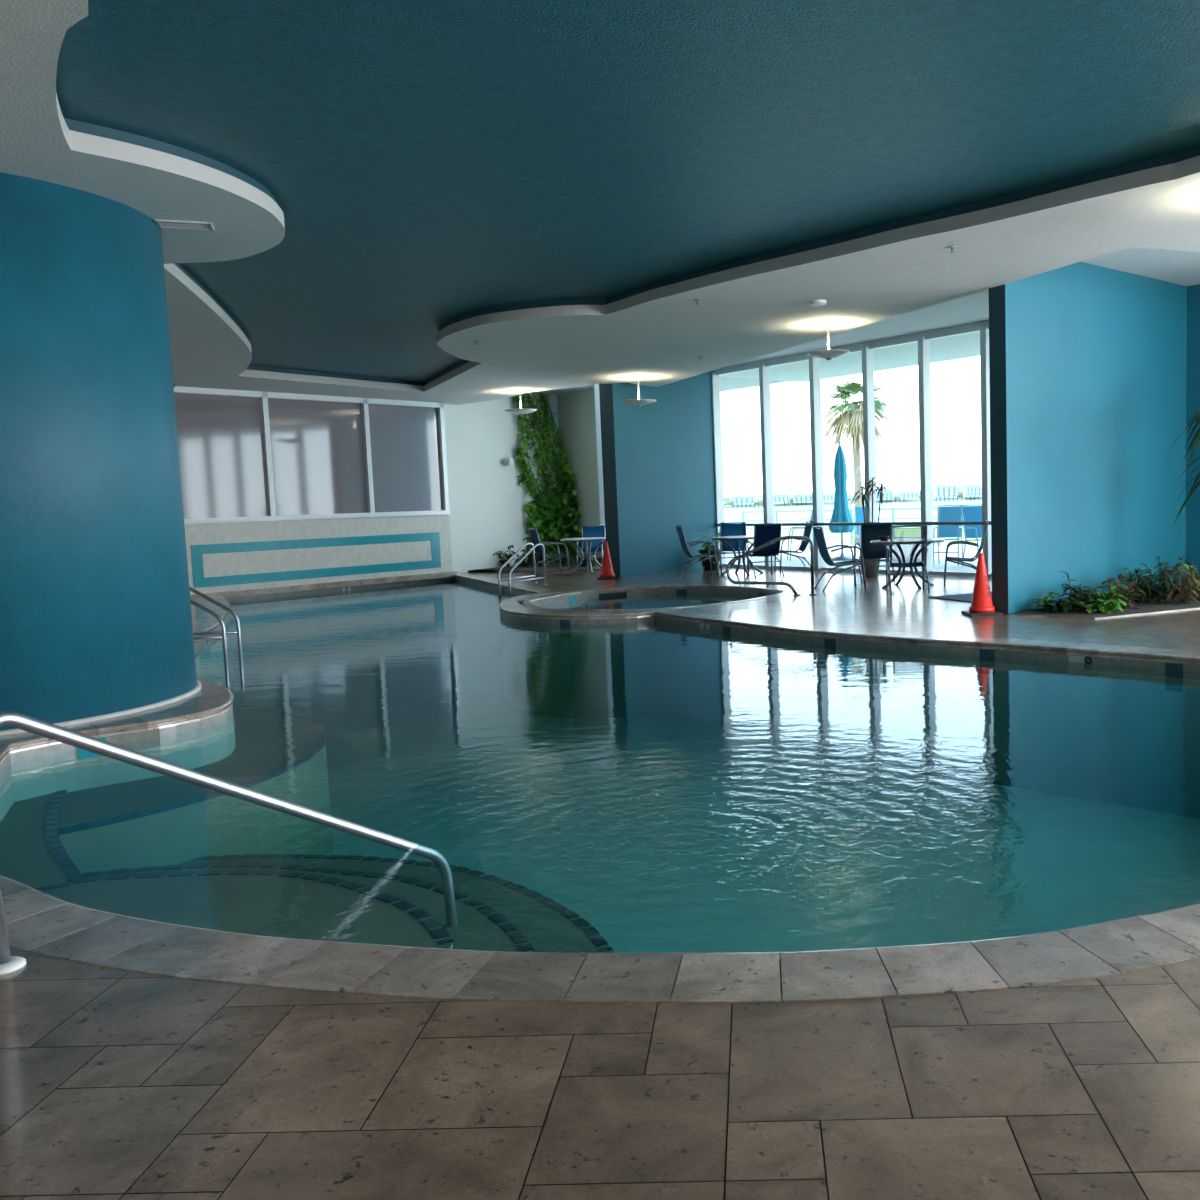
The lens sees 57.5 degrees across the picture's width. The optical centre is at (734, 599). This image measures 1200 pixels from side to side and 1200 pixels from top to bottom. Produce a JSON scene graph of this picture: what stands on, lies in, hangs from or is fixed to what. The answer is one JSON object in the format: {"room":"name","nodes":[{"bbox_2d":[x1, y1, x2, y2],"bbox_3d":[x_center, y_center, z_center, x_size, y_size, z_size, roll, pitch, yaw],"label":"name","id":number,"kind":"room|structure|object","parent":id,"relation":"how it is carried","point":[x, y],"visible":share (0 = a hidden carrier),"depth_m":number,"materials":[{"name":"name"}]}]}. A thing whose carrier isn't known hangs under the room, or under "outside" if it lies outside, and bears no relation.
{"room":"indoor swimming pool","nodes":[
{"label":"indoor swimming pool","id":0,"kind":"room"},
{"bbox_2d":[0,172,196,730],"bbox_3d":[-5.833,-1.020,8.203,2.880,3.730,2.880,-2,5,1],"label":"wall column","id":1,"kind":"structure","parent":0,"point":[96,615],"depth_m":7.56,"materials":[{"name":"teal paint"}]},
{"bbox_2d":[0,680,200,735],"bbox_3d":[-5.772,0.813,8.372,2.940,0.033,2.940,-2,5,1],"label":"baseboard","id":2,"kind":"structure","parent":1,"relation":"attached to","point":[197,688],"depth_m":7.79,"materials":[{"name":"grey"}]},
{"bbox_2d":[184,514,451,594],"bbox_3d":[-9.969,-1.408,18.860,0.250,5.600,12.000,2,7,37],"label":"tiled wall","id":3,"kind":"structure","parent":0,"point":[266,561],"depth_m":21.00,"materials":[{"name":"tile"}]},
{"bbox_2d":[174,386,450,523],"bbox_3d":[-8.839,-2.667,20.128,0.170,2.400,8.393,2,7,37],"label":"window","id":4,"kind":"structure","parent":3,"relation":"in","point":[245,456],"depth_m":20.85,"materials":[{"name":"grey glass"}]},
{"bbox_2d":[190,532,440,587],"bbox_3d":[-8.007,-0.839,21.257,0.029,0.760,5.341,2,7,37],"label":"trim","id":5,"kind":"structure","parent":3,"relation":"attached to","point":[199,581],"depth_m":20.89,"materials":[{"name":"teal tile"}]},
{"bbox_2d":[190,571,456,598],"bbox_3d":[-9.760,-0.013,18.864,0.160,0.110,12.000,2,7,37],"label":"baseboard","id":6,"kind":"structure","parent":3,"relation":"attached to","point":[283,589],"depth_m":21.04,"materials":[{"name":"stone"}]},
{"bbox_2d":[444,392,560,597],"bbox_3d":[-5.396,-2.159,25.384,0.200,5.600,4.001,1,6,29],"label":"wall","id":7,"kind":"structure","parent":0,"point":[487,503],"depth_m":24.69,"materials":[{"name":"white paint"}]},
{"bbox_2d":[502,458,513,465],"bbox_3d":[-5.272,-3.211,25.097,0.150,0.180,0.260,1,6,28],"label":"wall speaker","id":8,"kind":"object","parent":7,"relation":"attached to","point":[509,461],"visible":1,"depth_m":25.07,"materials":[{"name":"white metal"}]},
{"bbox_2d":[512,392,582,563],"bbox_3d":[-4.577,-2.807,26.169,1.790,4.405,1.231,-5,6,-27],"label":"climbing vine","id":9,"kind":"object","parent":7,"relation":"attached to","point":[558,527],"visible":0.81,"depth_m":26.17,"materials":[{"name":"green plant"}]},
{"bbox_2d":[557,388,601,561],"bbox_3d":[-3.442,-2.981,26.083,0.200,4.220,2.592,-6,7,-40],"label":"wall","id":10,"kind":"structure","parent":0,"point":[576,410],"depth_m":26.18,"materials":[{"name":"grey paint"}]},
{"bbox_2d":[468,561,601,572],"bbox_3d":[-3.637,-0.777,24.802,3.370,0.060,3.663,1,6,28],"label":"trim","id":11,"kind":"structure","parent":10,"relation":"attached to","point":[550,567],"depth_m":23.88,"materials":[{"name":"stone"}]},
{"bbox_2d":[493,545,520,565],"bbox_3d":[-5.410,-1.002,25.218,0.875,0.663,0.669,-5,6,-27],"label":"leafy plant","id":12,"kind":"object","parent":11,"relation":"on","point":[512,546],"visible":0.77,"depth_m":25.09,"materials":[{"name":"green plant"}]},
{"bbox_2d":[512,549,535,566],"bbox_3d":[-4.863,-0.902,24.958,0.643,0.582,0.653,-5,6,-34],"label":"leafy plant","id":13,"kind":"object","parent":11,"relation":"on","point":[523,564],"visible":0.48,"depth_m":24.89,"materials":[{"name":"green plant"}]},
{"bbox_2d":[518,553,549,566],"bbox_3d":[-4.556,-0.825,24.749,0.750,0.523,0.593,-2,5,1],"label":"leafy plant","id":14,"kind":"object","parent":11,"relation":"on","point":[537,558],"visible":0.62,"depth_m":24.65,"materials":[{"name":"green plant"}]},
{"bbox_2d":[551,549,578,566],"bbox_3d":[-3.810,-0.842,24.407,0.611,0.608,0.940,-6,7,-41],"label":"leafy plant","id":15,"kind":"object","parent":11,"relation":"on","point":[564,559],"visible":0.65,"depth_m":24.34,"materials":[{"name":"green plant"}]},
{"bbox_2d":[574,554,601,566],"bbox_3d":[-3.189,-0.817,24.051,0.842,0.522,0.884,-2,5,1],"label":"leafy plant","id":16,"kind":"object","parent":11,"relation":"on","point":[579,559],"visible":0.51,"depth_m":23.96,"materials":[{"name":"green plant"}]},
{"bbox_2d":[594,384,605,536],"bbox_3d":[-3.037,-2.844,24.342,0.130,4.200,0.100,-2,5,1],"label":"trim","id":17,"kind":"structure","parent":10,"relation":"attached to","point":[596,386],"depth_m":24.26,"materials":[{"name":"white paint"}]},
{"bbox_2d":[0,543,1199,1199],"bbox_3d":[5.534,-0.100,17.129,37.933,0.496,41.514,-2,5,1],"label":"floor","id":18,"kind":"structure","parent":0,"point":[116,1084],"depth_m":2.63,"materials":[{"name":"stone"}]},
{"bbox_2d":[0,711,456,974],"bbox_3d":[-1.880,1.106,4.285,0.146,1.669,2.049,1,6,28],"label":"pool handrail","id":19,"kind":"object","parent":18,"relation":"on","point":[8,963],"visible":0.96,"depth_m":4.03,"materials":[{"name":"silver metal"}]},
{"bbox_2d":[498,543,547,596],"bbox_3d":[-3.801,-0.324,19.328,0.617,1.352,1.567,1,6,25],"label":"pool ladder","id":20,"kind":"object","parent":18,"relation":"attached to","point":[509,578],"visible":0.97,"depth_m":19.31,"materials":[{"name":"silver metal"}]},
{"bbox_2d":[528,528,569,576],"bbox_3d":[-3.827,-0.996,22.242,0.687,0.980,0.568,-5,6,-27],"label":"patio chair","id":21,"kind":"object","parent":18,"relation":"on","point":[533,532],"visible":0.82,"depth_m":22.13,"materials":[{"name":"grey metal"}]},
{"bbox_2d":[560,537,605,573],"bbox_3d":[-3.071,-0.920,22.602,1.121,0.741,1.121,-3,5,-16],"label":"patio table","id":22,"kind":"object","parent":18,"relation":"on","point":[590,539],"visible":0.87,"depth_m":22.52,"materials":[{"name":"white metal"}]},
{"bbox_2d":[576,525,604,566],"bbox_3d":[-3.111,-1.133,23.467,0.568,0.980,0.687,-2,5,3],"label":"patio chair","id":23,"kind":"object","parent":18,"relation":"on","point":[597,530],"visible":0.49,"depth_m":23.71,"materials":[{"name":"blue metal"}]},
{"bbox_2d":[597,541,617,579],"bbox_3d":[-2.441,-0.758,20.544,0.380,0.712,0.380,-3,5,-10],"label":"traffic cone","id":24,"kind":"object","parent":18,"relation":"on","point":[607,572],"visible":1,"depth_m":20.47,"materials":[{"name":"orange plastic"}]},
{"bbox_2d":[531,588,777,606],"bbox_3d":[-1.167,0.453,16.456,3.831,0.960,3.891,-2,5,1],"label":"shell","id":25,"kind":"object","parent":18,"relation":"in","point":[658,590],"visible":0.09,"depth_m":17.96,"materials":[{"name":"tile"}]},
{"bbox_2d":[539,593,762,608],"bbox_3d":[-1.166,0.507,16.440,3.856,0.895,3.872,-2,5,1],"label":"water","id":26,"kind":"object","parent":25,"relation":"in","point":[659,600],"visible":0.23,"depth_m":16.93,"materials":[{"name":"teal liquid"}]},
{"bbox_2d":[518,584,791,610],"bbox_3d":[-1.185,-0.042,16.389,4.154,0.042,4.168,-2,5,1],"label":"coping","id":27,"kind":"object","parent":25,"relation":"on","point":[527,602],"visible":0.85,"depth_m":17.13,"materials":[{"name":"stone"}]},
{"bbox_2d":[676,525,718,577],"bbox_3d":[-0.715,-0.919,20.287,0.687,0.980,0.568,-3,5,-14],"label":"patio chair","id":28,"kind":"object","parent":18,"relation":"on","point":[679,529],"visible":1,"depth_m":20.14,"materials":[{"name":"blue metal"}]},
{"bbox_2d":[698,530,719,570],"bbox_3d":[-0.481,-1.022,22.124,0.645,0.823,0.642,-2,5,1],"label":"potted plant","id":29,"kind":"object","parent":18,"relation":"on","point":[705,563],"visible":0.67,"depth_m":21.98,"materials":[{"name":"green plant"}]},
{"bbox_2d":[719,522,749,572],"bbox_3d":[-0.020,-1.047,21.427,0.568,0.980,0.687,-2,5,-1],"label":"patio chair","id":30,"kind":"object","parent":18,"relation":"on","point":[726,528],"visible":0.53,"depth_m":21.67,"materials":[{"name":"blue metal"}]},
{"bbox_2d":[711,535,763,575],"bbox_3d":[0.122,-0.840,20.590,1.121,0.741,1.121,-3,5,-16],"label":"patio table","id":31,"kind":"object","parent":18,"relation":"on","point":[743,537],"visible":0.7,"depth_m":20.50,"materials":[{"name":"white"}]},
{"bbox_2d":[744,523,783,577],"bbox_3d":[0.517,-0.926,19.925,0.568,0.980,0.687,-3,5,-17],"label":"patio chair","id":32,"kind":"object","parent":18,"relation":"on","point":[763,533],"visible":0.83,"depth_m":19.67,"materials":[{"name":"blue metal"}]},
{"bbox_2d":[726,536,815,595],"bbox_3d":[0.521,-0.483,15.672,1.300,0.881,0.108,-2,5,1],"label":"handrail","id":33,"kind":"object","parent":18,"relation":"on","point":[809,540],"visible":1,"depth_m":15.65,"materials":[{"name":"silver metal"}]},
{"bbox_2d":[774,520,814,572],"bbox_3d":[1.131,-1.031,20.843,0.687,0.980,0.568,-3,5,-9],"label":"patio chair","id":34,"kind":"object","parent":18,"relation":"on","point":[807,531],"visible":0.64,"depth_m":20.70,"materials":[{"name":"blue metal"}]},
{"bbox_2d":[787,509,812,560],"bbox_3d":[1.540,-1.518,24.949,0.663,1.194,0.509,-2,5,-4],"label":"chair","id":35,"kind":"object","parent":18,"relation":"on","point":[811,517],"visible":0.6,"depth_m":24.96,"materials":[{"name":"blue"}]},
{"bbox_2d":[813,526,865,591],"bbox_3d":[1.590,-0.646,16.497,0.687,0.980,0.568,-3,5,-9],"label":"patio chair","id":36,"kind":"object","parent":18,"relation":"on","point":[819,535],"visible":1,"depth_m":16.38,"materials":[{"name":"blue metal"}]},
{"bbox_2d":[829,440,854,560],"bbox_3d":[2.392,-2.247,24.362,0.590,2.690,0.520,-2,5,1],"label":"patio umbrella","id":37,"kind":"object","parent":18,"relation":"on","point":[841,512],"visible":0.95,"depth_m":24.25,"materials":[{"name":"teal fabric"}]},
{"bbox_2d":[742,507,964,545],"bbox_3d":[11.823,-1.537,22.113,0.085,1.070,35.248,-6,7,-41],"label":"terrace railing","id":38,"kind":"object","parent":18,"relation":"on","point":[907,508],"visible":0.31,"depth_m":31.92,"materials":[{"name":"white metal"}]},
{"bbox_2d":[854,506,863,547],"bbox_3d":[3.110,-1.607,25.357,0.509,1.194,0.663,-2,5,-4],"label":"chair","id":39,"kind":"object","parent":18,"relation":"on","point":[859,517],"visible":0.28,"depth_m":25.56,"materials":[{"name":"blue"}]},
{"bbox_2d":[847,476,894,576],"bbox_3d":[2.373,-1.274,18.794,0.933,1.744,0.670,-2,5,1],"label":"potted palm","id":40,"kind":"object","parent":18,"relation":"on","point":[869,571],"visible":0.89,"depth_m":18.73,"materials":[{"name":"green plant"}]},
{"bbox_2d":[854,522,894,584],"bbox_3d":[2.240,-0.748,17.365,0.568,0.980,0.687,0,5,16],"label":"patio chair","id":41,"kind":"object","parent":18,"relation":"on","point":[869,533],"visible":0.62,"depth_m":17.59,"materials":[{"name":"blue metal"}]},
{"bbox_2d":[870,538,943,588],"bbox_3d":[2.644,-0.551,16.545,1.121,0.741,1.121,-3,5,-16],"label":"patio table","id":42,"kind":"object","parent":18,"relation":"on","point":[929,540],"visible":0.43,"depth_m":16.45,"materials":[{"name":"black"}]},
{"bbox_2d":[886,525,929,593],"bbox_3d":[2.506,-0.606,15.729,0.568,0.980,0.687,-2,5,3],"label":"patio chair","id":43,"kind":"object","parent":18,"relation":"on","point":[908,546],"visible":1,"depth_m":15.47,"materials":[{"name":"grey metal"}]},
{"bbox_2d":[933,505,962,565],"bbox_3d":[4.256,-1.294,21.549,0.509,1.194,0.663,0,6,21],"label":"chair","id":44,"kind":"object","parent":18,"relation":"on","point":[948,513],"visible":0.77,"depth_m":21.73,"materials":[{"name":"blue fabric"}]},
{"bbox_2d":[928,591,991,602],"bbox_3d":[3.899,-0.069,14.582,2.200,0.015,1.300,-4,6,-25],"label":"floor mat","id":45,"kind":"object","parent":18,"relation":"on","point":[967,597],"visible":0.19,"depth_m":14.50,"materials":[{"name":"blue"}]},
{"bbox_2d":[944,520,988,585],"bbox_3d":[3.550,-0.721,16.610,0.687,0.980,0.568,-1,5,11],"label":"patio chair","id":46,"kind":"object","parent":18,"relation":"on","point":[958,559],"visible":0.91,"depth_m":16.41,"materials":[{"name":"grey metal"}]},
{"bbox_2d":[960,504,981,565],"bbox_3d":[4.742,-1.245,20.842,0.509,1.194,0.663,-4,6,-19],"label":"chair","id":47,"kind":"object","parent":18,"relation":"on","point":[973,512],"visible":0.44,"depth_m":21.02,"materials":[{"name":"blue"}]},
{"bbox_2d":[961,553,1002,616],"bbox_3d":[2.837,-0.185,12.427,0.380,0.712,0.380,-2,5,-5],"label":"traffic cone","id":48,"kind":"object","parent":18,"relation":"on","point":[981,603],"visible":1,"depth_m":12.35,"materials":[{"name":"plastic"}]},
{"bbox_2d":[1014,589,1199,619],"bbox_3d":[5.467,0.031,12.972,4.571,0.022,1.955,-6,7,-38],"label":"planting bed","id":49,"kind":"object","parent":18,"relation":"on","point":[1172,605],"depth_m":12.27,"materials":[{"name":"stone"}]},
{"bbox_2d":[1028,592,1061,609],"bbox_3d":[3.647,0.024,12.607,0.385,0.238,0.300,3,7,45],"label":"leafy plant","id":50,"kind":"object","parent":49,"relation":"on","point":[1048,597],"visible":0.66,"depth_m":12.57,"materials":[{"name":"green plant"}]},
{"bbox_2d":[1039,597,1079,613],"bbox_3d":[3.695,0.079,12.321,0.478,0.222,0.432,2,6,35],"label":"leafy plant","id":51,"kind":"object","parent":49,"relation":"on","point":[1064,605],"visible":0.99,"depth_m":12.26,"materials":[{"name":"green plant"}]},
{"bbox_2d":[1060,571,1091,610],"bbox_3d":[3.937,-0.107,12.487,0.379,0.436,0.362,-2,5,1],"label":"leafy plant","id":52,"kind":"object","parent":49,"relation":"on","point":[1068,578],"visible":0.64,"depth_m":12.46,"materials":[{"name":"green plant"}]},
{"bbox_2d":[1068,586,1099,610],"bbox_3d":[3.969,0.005,12.379,0.358,0.320,0.490,-5,6,-33],"label":"leafy plant","id":53,"kind":"object","parent":49,"relation":"on","point":[1075,596],"visible":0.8,"depth_m":12.35,"materials":[{"name":"green plant"}]},
{"bbox_2d":[1072,599,1127,613],"bbox_3d":[4.113,0.096,12.134,0.550,0.199,0.506,2,7,37],"label":"leafy plant","id":54,"kind":"object","parent":49,"relation":"on","point":[1106,607],"visible":1,"depth_m":12.09,"materials":[{"name":"green plant"}]},
{"bbox_2d":[1088,582,1135,604],"bbox_3d":[4.282,-0.032,12.475,0.626,0.336,0.602,-7,7,-42],"label":"leafy plant","id":55,"kind":"object","parent":49,"relation":"on","point":[1105,596],"visible":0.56,"depth_m":12.42,"materials":[{"name":"green plant"}]},
{"bbox_2d":[1098,577,1145,608],"bbox_3d":[4.477,-0.070,12.527,0.636,0.388,0.460,-3,5,-11],"label":"leafy plant","id":56,"kind":"object","parent":49,"relation":"on","point":[1130,589],"visible":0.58,"depth_m":12.51,"materials":[{"name":"green plant"}]},
{"bbox_2d":[1118,568,1158,601],"bbox_3d":[4.917,-0.179,13.126,0.584,0.450,0.658,-2,5,1],"label":"leafy plant","id":57,"kind":"object","parent":49,"relation":"on","point":[1138,597],"visible":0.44,"depth_m":13.07,"materials":[{"name":"green plant"}]},
{"bbox_2d":[1129,565,1174,602],"bbox_3d":[5.012,-0.179,12.910,0.607,0.454,0.566,-2,5,1],"label":"leafy plant","id":58,"kind":"object","parent":49,"relation":"on","point":[1160,591],"visible":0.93,"depth_m":12.86,"materials":[{"name":"green plant"}]},
{"bbox_2d":[1128,553,1195,594],"bbox_3d":[5.415,-0.320,13.749,0.926,0.530,0.659,-2,5,1],"label":"leafy plant","id":59,"kind":"object","parent":49,"relation":"on","point":[1159,564],"visible":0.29,"depth_m":13.72,"materials":[{"name":"green plant"}]},
{"bbox_2d":[1156,567,1199,602],"bbox_3d":[5.358,-0.177,12.800,0.706,0.434,0.523,-7,7,-44],"label":"leafy plant","id":60,"kind":"object","parent":49,"relation":"on","point":[1190,591],"visible":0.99,"depth_m":12.75,"materials":[{"name":"yellow plant"}]},
{"bbox_2d":[1165,410,1199,526],"bbox_3d":[5.828,-1.295,12.701,1.582,2.633,1.340,-1,5,14],"label":"dracaena","id":61,"kind":"object","parent":49,"relation":"on","point":[1197,416],"visible":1,"depth_m":12.71,"materials":[{"name":"green plant"}]},
{"bbox_2d":[1173,560,1199,599],"bbox_3d":[5.670,-0.219,13.078,0.701,0.492,0.561,3,7,41],"label":"leafy plant","id":62,"kind":"object","parent":49,"relation":"on","point":[1186,567],"visible":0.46,"depth_m":13.11,"materials":[{"name":"green plant"}]},
{"bbox_2d":[0,0,1199,404],"bbox_3d":[-0.679,-3.422,9.587,27.500,0.500,28.700,-2,5,1],"label":"ceiling","id":63,"kind":"structure","parent":0,"point":[753,307],"depth_m":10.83,"materials":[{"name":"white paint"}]},
{"bbox_2d":[154,219,213,230],"bbox_3d":[-4.317,-2.943,8.473,0.396,0.019,0.220,-4,6,-20],"label":"ceiling vent","id":64,"kind":"object","parent":63,"relation":"in","point":[167,224],"visible":1,"depth_m":8.46,"materials":[{"name":"grey metal"}]},
{"bbox_2d":[505,391,536,414],"bbox_3d":[-4.251,-3.901,21.417,0.620,0.480,0.620,-2,5,1],"label":"uplight","id":65,"kind":"object","parent":63,"relation":"hanging from","point":[520,411],"visible":1,"depth_m":21.29,"materials":[{"name":"white metal"}]},
{"bbox_2d":[621,377,655,406],"bbox_3d":[-1.760,-3.797,19.714,0.640,0.540,0.640,-2,5,1],"label":"uplight","id":66,"kind":"object","parent":63,"relation":"hanging from","point":[638,402],"visible":1,"depth_m":19.58,"materials":[{"name":"white metal"}]},
{"bbox_2d":[809,299,826,305],"bbox_3d":[0.975,-3.490,12.683,0.200,0.048,0.200,-2,5,1],"label":"smoke detector","id":67,"kind":"object","parent":63,"relation":"attached to","point":[819,302],"visible":1,"depth_m":12.62,"materials":[{"name":"white plastic"}]},
{"bbox_2d":[808,323,849,359],"bbox_3d":[1.247,-3.438,14.408,0.560,0.480,0.560,-2,5,1],"label":"uplight","id":68,"kind":"object","parent":63,"relation":"hanging from","point":[828,354],"visible":1,"depth_m":14.29,"materials":[{"name":"white metal"}]},
{"bbox_2d":[0,577,1199,958],"bbox_3d":[-3.860,1.064,12.578,8.726,1.330,21.048,-5,6,-34],"label":"pool water","id":69,"kind":"object","parent":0,"point":[880,794],"visible":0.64,"depth_m":9.80,"materials":[{"name":"liquid"}]},
{"bbox_2d":[0,789,83,889],"bbox_3d":[-4.549,1.845,6.235,1.545,0.964,2.842,-5,6,-28],"label":"step","id":70,"kind":"structure","parent":69,"relation":"attached to","point":[33,854],"depth_m":6.00,"materials":[{"name":"tile"}]},
{"bbox_2d":[57,708,332,872],"bbox_3d":[-5.748,1.720,8.134,5.108,0.943,4.708,-2,5,1],"label":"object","id":71,"kind":"structure","parent":69,"relation":"attached to","point":[161,821],"depth_m":7.30,"materials":[{"name":"paint"}]},
{"bbox_2d":[39,870,453,948],"bbox_3d":[-2.557,1.925,4.545,3.000,0.984,1.815,-2,5,1],"label":"step","id":72,"kind":"structure","parent":69,"relation":"attached to","point":[296,905],"depth_m":4.92,"materials":[{"name":"tile"}]},
{"bbox_2d":[82,863,533,951],"bbox_3d":[-2.398,1.998,4.889,3.300,0.764,2.692,-2,5,1],"label":"trim","id":73,"kind":"structure","parent":69,"relation":"attached to","point":[479,926],"depth_m":5.54,"materials":[{"name":"tile"}]},
{"bbox_2d":[177,854,612,952],"bbox_3d":[-2.364,2.069,5.311,3.853,0.544,3.521,-2,5,1],"label":"step","id":74,"kind":"structure","parent":69,"relation":"attached to","point":[547,925],"depth_m":6.21,"materials":[{"name":"tile"}]},
{"bbox_2d":[0,573,1199,1004],"bbox_3d":[-3.909,0.409,12.600,9.394,0.067,21.872,-5,6,-34],"label":"pool coping","id":75,"kind":"object","parent":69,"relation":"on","point":[38,922],"visible":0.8,"depth_m":3.35,"materials":[{"name":"stone"}]},
{"bbox_2d":[189,586,245,706],"bbox_3d":[-5.949,0.468,11.719,1.074,1.512,0.540,-2,5,1],"label":"pool ladder","id":76,"kind":"object","parent":75,"relation":"attached to","point":[223,632],"visible":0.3,"depth_m":11.90,"materials":[{"name":"silver metal"}]},
{"bbox_2d":[599,371,719,576],"bbox_3d":[-1.462,-2.666,21.944,0.400,4.220,2.823,3,7,44],"label":"wall","id":77,"kind":"structure","parent":0,"point":[658,456],"depth_m":21.59,"materials":[{"name":"teal paint"}]},
{"bbox_2d":[711,321,991,577],"bbox_3d":[2.701,-2.539,19.239,0.249,4.150,9.518,-6,7,-41],"label":"window","id":78,"kind":"structure","parent":77,"relation":"in","point":[923,339],"depth_m":19.52,"materials":[{"name":"white metal"}]},
{"bbox_2d":[720,377,788,391],"bbox_3d":[1.521,-4.253,12.801,34.830,0.380,36.322,-2,5,1],"label":"roof slab","id":79,"kind":"structure","parent":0,"point":[726,383],"depth_m":26.16,"materials":[{"name":"white paint"}]},
{"bbox_2d":[536,247,1199,394],"bbox_3d":[4.579,-4.448,16.273,28.100,0.070,9.857,3,7,43],"label":"ceiling","id":80,"kind":"structure","parent":0,"point":[1172,266],"depth_m":18.24,"materials":[{"name":"white paint"}]},
{"bbox_2d":[859,556,879,576],"bbox_3d":[2.360,-0.584,18.856,0.400,0.360,0.400,-2,5,1],"label":"pot","id":81,"kind":"object","parent":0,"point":[869,571],"depth_m":18.73,"materials":[{"name":"grey ceramic"}]},
{"bbox_2d":[989,262,1186,613],"bbox_3d":[4.634,-2.116,13.788,4.387,4.220,0.220,-7,7,-42],"label":"wall","id":82,"kind":"structure","parent":0,"point":[1088,362],"depth_m":13.36,"materials":[{"name":"teal paint"}]},
{"bbox_2d":[1185,284,1199,576],"bbox_3d":[7.264,-2.245,14.253,0.200,4.220,2.600,-6,7,-41],"label":"wall","id":83,"kind":"structure","parent":0,"point":[1193,292],"depth_m":15.08,"materials":[{"name":"teal paint"}]},
{"label":"outside","id":84,"kind":"structure","parent":0,"visible":0},
{"bbox_2d":[724,496,981,507],"bbox_3d":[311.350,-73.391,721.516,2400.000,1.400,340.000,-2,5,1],"label":"shore","id":85,"kind":"structure","parent":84,"point":[959,498],"depth_m":603.53,"materials":[{"name":"beige sand"}]},
{"bbox_2d":[733,491,754,504],"bbox_3d":[5.100,-56.123,594.827,13.049,7.562,10.600,-2,5,1],"label":"house","id":86,"kind":"structure","parent":85,"relation":"on","point":[745,497],"depth_m":590.55,"materials":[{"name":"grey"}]},
{"bbox_2d":[773,490,790,503],"bbox_3d":[25.626,-57.291,599.128,10.680,7.751,10.600,-2,5,1],"label":"house","id":87,"kind":"structure","parent":85,"relation":"on","point":[779,496],"depth_m":594.75,"materials":[{"name":"grey"}]},
{"bbox_2d":[793,490,811,502],"bbox_3d":[38.114,-57.962,603.823,12.162,7.406,10.600,-2,5,1],"label":"house","id":88,"kind":"structure","parent":85,"relation":"on","point":[799,495],"depth_m":599.56,"materials":[{"name":"grey"}]},
{"bbox_2d":[823,489,834,501],"bbox_3d":[51.866,-57.526,595.032,9.616,7.245,10.600,-2,5,1],"label":"house","id":89,"kind":"structure","parent":85,"relation":"on","point":[828,494],"depth_m":590.70,"materials":[{"name":"grey"}]},
{"bbox_2d":[724,487,981,504],"bbox_3d":[76.140,-64.321,666.507,176.274,8.570,53.273,-2,5,1],"label":"foliage","id":90,"kind":"object","parent":85,"relation":"on","point":[728,500],"visible":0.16,"depth_m":649.23,"materials":[{"name":"green plant"}]},
{"bbox_2d":[876,486,892,500],"bbox_3d":[82.767,-59.225,599.651,9.946,7.752,10.600,-2,5,1],"label":"house","id":91,"kind":"structure","parent":85,"relation":"on","point":[886,493],"depth_m":595.33,"materials":[{"name":"grey"}]},
{"bbox_2d":[898,487,918,499],"bbox_3d":[95.761,-58.697,594.175,10.763,6.851,10.600,-2,5,1],"label":"house","id":92,"kind":"structure","parent":85,"relation":"on","point":[908,493],"depth_m":589.84,"materials":[{"name":"grey"}]},
{"bbox_2d":[933,480,957,497],"bbox_3d":[117.646,-61.928,605.062,13.293,9.850,10.600,-2,5,1],"label":"house","id":93,"kind":"structure","parent":85,"relation":"on","point":[941,488],"depth_m":600.73,"materials":[{"name":"grey"}]},
{"bbox_2d":[961,481,981,497],"bbox_3d":[131.470,-61.509,599.133,9.770,9.195,10.600,-2,5,1],"label":"house","id":94,"kind":"structure","parent":85,"relation":"on","point":[971,488],"depth_m":594.90,"materials":[{"name":"grey"}]},
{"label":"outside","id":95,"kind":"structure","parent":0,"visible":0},
{"bbox_2d":[746,520,981,545],"bbox_3d":[36.170,-4.071,68.357,250.000,0.800,122.000,-2,5,1],"label":"lawn","id":96,"kind":"structure","parent":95,"point":[784,532],"depth_m":82.46,"materials":[{"name":"green plant"}]},
{"bbox_2d":[821,380,897,543],"bbox_3d":[5.314,-5.599,47.695,4.005,8.062,3.414,-2,5,1],"label":"palm tree","id":97,"kind":"object","parent":96,"relation":"on","point":[852,416],"visible":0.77,"depth_m":46.97,"materials":[{"name":"green plant"}]},
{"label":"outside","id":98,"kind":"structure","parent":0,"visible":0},
{"bbox_2d":[724,499,981,522],"bbox_3d":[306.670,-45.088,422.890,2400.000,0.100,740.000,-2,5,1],"label":"sea","id":99,"kind":"structure","parent":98,"point":[730,514],"depth_m":279.64,"materials":[{"name":"blue liquid"}]},
{"bbox_2d":[731,502,762,507],"bbox_3d":[6.793,-49.057,557.645,17.600,3.200,2.338,-2,5,1],"label":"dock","id":100,"kind":"object","parent":99,"relation":"on","point":[754,504],"visible":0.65,"depth_m":556.67,"materials":[{"name":"white"}]},
{"bbox_2d":[933,494,981,501],"bbox_3d":[113.209,-52.386,555.662,30.800,3.200,2.338,-2,5,1],"label":"dock","id":101,"kind":"object","parent":99,"relation":"on","point":[966,497],"visible":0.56,"depth_m":554.64,"materials":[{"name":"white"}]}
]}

